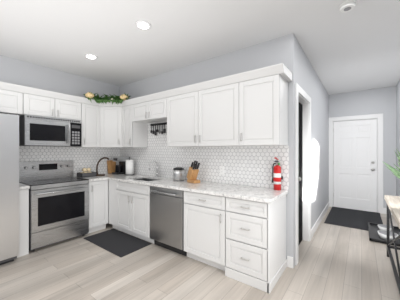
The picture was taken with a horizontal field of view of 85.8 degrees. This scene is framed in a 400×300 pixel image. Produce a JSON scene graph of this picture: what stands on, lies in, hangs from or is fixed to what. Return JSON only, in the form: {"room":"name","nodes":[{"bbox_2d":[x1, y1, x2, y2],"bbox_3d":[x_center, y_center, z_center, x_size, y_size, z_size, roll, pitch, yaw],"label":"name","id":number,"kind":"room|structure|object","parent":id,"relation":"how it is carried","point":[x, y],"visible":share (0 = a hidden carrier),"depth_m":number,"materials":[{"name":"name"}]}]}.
{"room":"kitchen","nodes":[
{"label":"kitchen","id":0,"kind":"room"},
{"bbox_2d":[0,55,119,173],"bbox_3d":[-2.255,-0.001,4.068,0.100,2.780,8.827,0,0,37],"label":"wall","id":1,"kind":"structure","parent":0,"point":[19,72],"depth_m":3.62,"materials":[{"name":"grey paint"}]},
{"bbox_2d":[0,83,31,115],"bbox_3d":[-2.948,-0.714,2.759,0.344,0.395,1.120,0,0,37],"label":"upper cabinet","id":2,"kind":"object","parent":1,"relation":"attached to","point":[14,99],"depth_m":2.99,"materials":[{"name":"white wood"}]},
{"bbox_2d":[32,88,79,119],"bbox_3d":[-2.430,-0.714,3.452,0.344,0.395,0.860,0,0,37],"label":"upper cabinet","id":3,"kind":"object","parent":1,"relation":"attached to","point":[52,104],"depth_m":3.37,"materials":[{"name":"white wood"}]},
{"bbox_2d":[19,115,80,146],"bbox_3d":[-2.368,-0.291,3.437,0.458,0.436,0.766,0,0,37],"label":"microwave","id":4,"kind":"object","parent":3,"relation":"attached to","point":[40,131],"visible":1,"depth_m":3.26,"materials":[{"name":"silver metal"}]},
{"bbox_2d":[19,146,118,175],"bbox_3d":[-2.316,0.197,3.897,0.007,0.542,1.860,0,0,37],"label":"tile backsplash","id":5,"kind":"structure","parent":1,"relation":"attached to","point":[83,157],"depth_m":3.94,"materials":[{"name":"white tile"}]},
{"bbox_2d":[77,97,95,146],"bbox_3d":[-2.038,-0.486,3.936,0.395,0.850,0.384,0,0,37],"label":"upper cabinet","id":6,"kind":"object","parent":1,"relation":"attached to","point":[87,109],"depth_m":3.78,"materials":[{"name":"white wood"}]},
{"bbox_2d":[0,207,399,299],"bbox_3d":[-0.322,1.439,2.562,5.000,0.100,8.927,0,0,37],"label":"floor","id":7,"kind":"structure","parent":0,"point":[336,262],"depth_m":2.41,"materials":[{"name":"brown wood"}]},
{"bbox_2d":[0,113,18,264],"bbox_3d":[-2.796,0.468,2.523,0.821,1.842,0.903,0,0,37],"label":"refrigerator","id":8,"kind":"object","parent":7,"relation":"on","point":[9,187],"visible":1,"depth_m":2.61,"materials":[{"name":"silver metal"}]},
{"bbox_2d":[19,160,88,251],"bbox_3d":[-2.255,0.781,3.353,0.713,1.215,0.770,0,0,37],"label":"range","id":9,"kind":"object","parent":7,"relation":"on","point":[58,201],"visible":0.92,"depth_m":3.22,"materials":[{"name":"silver metal"}]},
{"bbox_2d":[17,180,107,256],"bbox_3d":[-2.230,0.949,3.467,0.643,0.880,1.263,0,0,37],"label":"base cabinet","id":10,"kind":"object","parent":7,"relation":"on","point":[98,205],"visible":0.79,"depth_m":3.56,"materials":[{"name":"white wood"}]},
{"bbox_2d":[19,183,29,189],"bbox_3d":[-2.572,0.488,3.015,0.637,0.039,0.136,0,0,37],"label":"countertop","id":11,"kind":"structure","parent":10,"relation":"on","point":[21,186],"depth_m":2.86,"materials":[{"name":"stone"}]},
{"bbox_2d":[74,176,107,181],"bbox_3d":[-1.965,0.488,3.818,0.660,0.039,0.312,0,0,37],"label":"countertop","id":12,"kind":"structure","parent":10,"relation":"on","point":[95,178],"depth_m":3.72,"materials":[{"name":"stone"}]},
{"bbox_2d":[77,168,95,177],"bbox_3d":[-2.054,0.388,3.902,0.190,0.161,0.260,0,0,37],"label":"basket","id":13,"kind":"object","parent":12,"relation":"on","point":[89,173],"visible":1,"depth_m":3.84,"materials":[{"name":"grey metal"}]},
{"bbox_2d":[84,228,151,256],"bbox_3d":[-1.280,1.383,3.302,1.020,0.011,0.515,0,0,37],"label":"kitchen mat","id":14,"kind":"object","parent":7,"relation":"on","point":[117,242],"visible":0.98,"depth_m":3.23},
{"bbox_2d":[150,186,186,255],"bbox_3d":[-0.320,0.952,3.163,0.630,0.874,0.649,0,0,37],"label":"dishwasher","id":15,"kind":"object","parent":7,"relation":"on","point":[166,218],"visible":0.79,"depth_m":2.92,"materials":[{"name":"silver metal"}]},
{"bbox_2d":[108,180,286,293],"bbox_3d":[-0.541,0.949,3.361,3.477,0.880,0.647,0,0,37],"label":"base cabinet","id":16,"kind":"object","parent":7,"relation":"on","point":[242,241],"visible":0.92,"depth_m":2.42,"materials":[{"name":"white wood"}]},
{"bbox_2d":[104,173,287,203],"bbox_3d":[-0.538,0.488,3.357,3.497,0.039,0.641,0,0,37],"label":"countertop","id":17,"kind":"structure","parent":16,"relation":"on","point":[259,194],"depth_m":2.74,"materials":[{"name":"stone"}]},
{"bbox_2d":[96,157,108,175],"bbox_3d":[-1.852,0.295,4.090,0.170,0.345,0.264,0,0,37],"label":"banana hanger","id":18,"kind":"object","parent":17,"relation":"on","point":[97,174],"visible":0.94,"depth_m":4.02,"materials":[{"name":"black metal"}]},
{"bbox_2d":[107,160,115,173],"bbox_3d":[-1.829,0.333,4.463,0.059,0.268,0.190,0,0,37],"label":"cutting board","id":19,"kind":"object","parent":17,"relation":"on","point":[111,165],"visible":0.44,"depth_m":4.44,"materials":[{"name":"brown wood"}]},
{"bbox_2d":[112,157,128,174],"bbox_3d":[-1.602,0.300,4.345,0.211,0.335,0.250,0,0,37],"label":"coffee maker","id":20,"kind":"object","parent":17,"relation":"on","point":[120,168],"visible":0.96,"depth_m":4.28,"materials":[{"name":"black plastic"}]},
{"bbox_2d":[125,157,133,174],"bbox_3d":[-1.365,0.293,4.173,0.176,0.349,0.176,0,0,37],"label":"paper towel holder","id":21,"kind":"object","parent":17,"relation":"on","point":[129,167],"visible":1,"depth_m":4.11,"materials":[{"name":"white paper"}]},
{"bbox_2d":[135,178,154,180],"bbox_3d":[-0.916,0.611,3.638,0.644,0.204,0.414,0,0,37],"label":"undermount sink","id":22,"kind":"object","parent":17,"relation":"in","point":[144,179],"visible":0.12,"depth_m":3.90,"materials":[{"name":"silver metal"}]},
{"bbox_2d":[149,160,160,176],"bbox_3d":[-0.789,0.320,3.766,0.111,0.296,0.213,0,0,37],"label":"faucet","id":23,"kind":"object","parent":17,"relation":"on","point":[157,173],"visible":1,"depth_m":3.80,"materials":[{"name":"silver metal"}]},
{"bbox_2d":[173,166,183,180],"bbox_3d":[-0.333,0.357,3.365,0.170,0.222,0.170,0,0,37],"label":"steel canister","id":24,"kind":"object","parent":17,"relation":"on","point":[178,173],"visible":1,"depth_m":3.30,"materials":[{"name":"silver metal"}]},
{"bbox_2d":[187,160,199,182],"bbox_3d":[-0.095,0.305,3.168,0.117,0.324,0.216,0,0,-33],"label":"knife block","id":25,"kind":"object","parent":17,"relation":"on","point":[193,171],"visible":1,"depth_m":3.13,"materials":[{"name":"brown wood"}]},
{"bbox_2d":[272,157,282,189],"bbox_3d":[0.911,0.273,2.573,0.116,0.389,0.135,0,0,37],"label":"fire extinguisher","id":26,"kind":"object","parent":17,"relation":"on","point":[277,177],"visible":1,"depth_m":2.55,"materials":[{"name":"red metal"}]},
{"bbox_2d":[324,207,382,230],"bbox_3d":[3.182,1.383,4.445,0.900,0.010,1.477,0,0,37],"label":"door mat","id":27,"kind":"object","parent":7,"relation":"on","point":[352,218],"visible":0.75,"depth_m":4.37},
{"bbox_2d":[368,222,399,245],"bbox_3d":[3.060,1.333,3.527,0.465,0.087,0.920,0,0,37],"label":"tray","id":28,"kind":"object","parent":7,"relation":"on","point":[377,232],"visible":0.75,"depth_m":3.47,"materials":[{"name":"black plastic"}]},
{"bbox_2d":[384,195,399,293],"bbox_3d":[2.184,0.989,2.216,0.340,0.800,1.370,0,0,37],"label":"console table","id":29,"kind":"object","parent":7,"relation":"on","point":[393,205],"visible":1,"depth_m":2.38,"materials":[{"name":"brown wood"}]},
{"bbox_2d":[383,149,399,178],"bbox_3d":[2.239,0.279,2.345,0.397,0.618,0.600,0,0,37],"label":"potted plant","id":30,"kind":"object","parent":29,"relation":"on","point":[396,172],"visible":1,"depth_m":2.39,"materials":[{"name":"green plant"}]},
{"bbox_2d":[0,0,399,94],"bbox_3d":[-0.322,-1.441,2.562,5.000,0.100,8.927,0,0,37],"label":"ceiling","id":31,"kind":"structure","parent":0,"point":[357,48],"depth_m":2.58,"materials":[{"name":"white paint"}]},
{"bbox_2d":[85,54,96,58],"bbox_3d":[-1.605,-1.384,3.167,0.170,0.013,0.170,0,0,37],"label":"recessed light","id":32,"kind":"object","parent":31,"relation":"in","point":[90,56],"visible":0.96,"depth_m":3.15,"materials":[{"name":"white"}]},
{"bbox_2d":[135,20,150,29],"bbox_3d":[-0.625,-1.384,2.373,0.170,0.013,0.170,0,0,37],"label":"recessed light","id":33,"kind":"object","parent":31,"relation":"in","point":[143,24],"visible":1,"depth_m":2.35,"materials":[{"name":"white"}]},
{"bbox_2d":[338,0,356,12],"bbox_3d":[1.407,-1.371,2.053,0.144,0.040,0.144,0,0,37],"label":"smoke detector","id":34,"kind":"object","parent":31,"relation":"attached to","point":[347,6],"visible":1,"depth_m":2.02,"materials":[{"name":"white plastic"}]},
{"bbox_2d":[120,33,295,267],"bbox_3d":[-0.290,-0.001,3.645,3.555,2.780,0.100,0,0,37],"label":"wall","id":35,"kind":"structure","parent":0,"point":[279,50],"depth_m":2.84,"materials":[{"name":"grey paint"}]},
{"bbox_2d":[96,101,119,146],"bbox_3d":[-1.674,-0.486,4.181,0.684,0.850,0.685,0,0,37],"label":"upper cabinet","id":36,"kind":"object","parent":35,"relation":"attached to","point":[107,114],"depth_m":3.97,"materials":[{"name":"white wood"}]},
{"bbox_2d":[84,92,130,103],"bbox_3d":[-1.659,-0.934,3.871,0.621,0.233,0.730,0,0,37],"label":"garland","id":37,"kind":"object","parent":36,"relation":"on","point":[106,98],"visible":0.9,"depth_m":3.87,"materials":[{"name":"green plant"}]},
{"bbox_2d":[120,99,147,146],"bbox_3d":[-1.267,-0.486,4.058,0.354,0.850,0.395,0,0,37],"label":"upper cabinet","id":38,"kind":"object","parent":35,"relation":"attached to","point":[131,134],"depth_m":3.95,"materials":[{"name":"white wood"}]},
{"bbox_2d":[132,91,167,122],"bbox_3d":[-0.759,-0.714,3.711,0.875,0.395,0.344,0,0,37],"label":"upper cabinet","id":39,"kind":"object","parent":35,"relation":"attached to","point":[147,108],"depth_m":3.54,"materials":[{"name":"white wood"}]},
{"bbox_2d":[119,121,288,189],"bbox_3d":[-0.342,-0.024,3.618,3.503,0.984,0.006,0,0,37],"label":"tile backsplash","id":40,"kind":"structure","parent":35,"relation":"attached to","point":[248,165],"depth_m":3.19,"materials":[{"name":"white tile"}]},
{"bbox_2d":[150,122,166,134],"bbox_3d":[-0.768,-0.391,3.887,0.440,0.220,0.069,0,0,37],"label":"utensil rack","id":41,"kind":"object","parent":40,"relation":"attached to","point":[157,130],"visible":1,"depth_m":3.87,"materials":[{"name":"black plastic"}]},
{"bbox_2d":[220,166,223,173],"bbox_3d":[0.317,0.284,3.116,0.072,0.116,0.008,0,0,37],"label":"outlet","id":42,"kind":"object","parent":40,"relation":"attached to","point":[221,169],"visible":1,"depth_m":3.11,"materials":[{"name":"white plastic"}]},
{"bbox_2d":[164,72,243,146],"bbox_3d":[0.104,-0.486,3.066,1.280,0.850,0.344,0,0,37],"label":"upper cabinet","id":43,"kind":"object","parent":35,"relation":"attached to","point":[210,113],"depth_m":2.85,"materials":[{"name":"white wood"}]},
{"bbox_2d":[244,63,287,145],"bbox_3d":[0.735,-0.486,2.595,0.536,0.850,0.344,0,0,37],"label":"upper cabinet","id":44,"kind":"object","parent":35,"relation":"attached to","point":[248,108],"depth_m":2.41,"materials":[{"name":"white wood"}]},
{"bbox_2d":[296,38,328,228],"bbox_3d":[2.137,-0.001,4.033,0.130,2.780,3.427,0,0,37],"label":"wall","id":45,"kind":"structure","parent":0,"point":[309,82],"depth_m":3.87,"materials":[{"name":"grey paint"}]},
{"bbox_2d":[298,101,302,245],"bbox_3d":[1.384,0.333,3.032,0.110,2.096,0.737,0,0,37],"label":"pantry door","id":46,"kind":"structure","parent":45,"relation":"in","point":[300,172],"depth_m":3.25,"materials":[{"name":"black"}]},
{"bbox_2d":[295,83,310,264],"bbox_3d":[1.396,0.284,3.023,0.146,2.210,0.949,0,0,37],"label":"door frame","id":47,"kind":"structure","parent":45,"relation":"attached to","point":[303,98],"depth_m":3.29,"materials":[{"name":"white wood"}]},
{"bbox_2d":[311,202,328,238],"bbox_3d":[2.473,1.324,4.366,0.020,0.130,2.492,0,0,37],"label":"baseboard","id":48,"kind":"structure","parent":45,"relation":"attached to","point":[313,230],"depth_m":4.02,"materials":[{"name":"white wood"}]},
{"bbox_2d":[329,86,395,207],"bbox_3d":[2.328,-0.001,6.111,5.000,2.780,0.130,0,0,37],"label":"wall","id":49,"kind":"structure","parent":0,"point":[373,101],"depth_m":4.75,"materials":[{"name":"grey paint"}]},
{"bbox_2d":[333,119,376,211],"bbox_3d":[3.626,0.333,5.061,0.832,2.096,0.131,0,0,37],"label":"entry door","id":50,"kind":"structure","parent":49,"relation":"in","point":[355,164],"depth_m":5.06,"materials":[{"name":"white wood"}]},
{"bbox_2d":[329,113,382,213],"bbox_3d":[3.651,0.284,5.091,1.040,2.210,0.116,0,0,37],"label":"door frame","id":51,"kind":"structure","parent":49,"relation":"attached to","point":[378,117],"depth_m":4.86,"materials":[{"name":"white wood"}]},
{"bbox_2d":[396,80,399,195],"bbox_3d":[1.671,-0.001,1.136,0.100,2.780,8.827,0,0,37],"label":"wall","id":52,"kind":"structure","parent":0,"point":[397,131],"depth_m":4.44,"materials":[{"name":"grey paint"}]}
]}

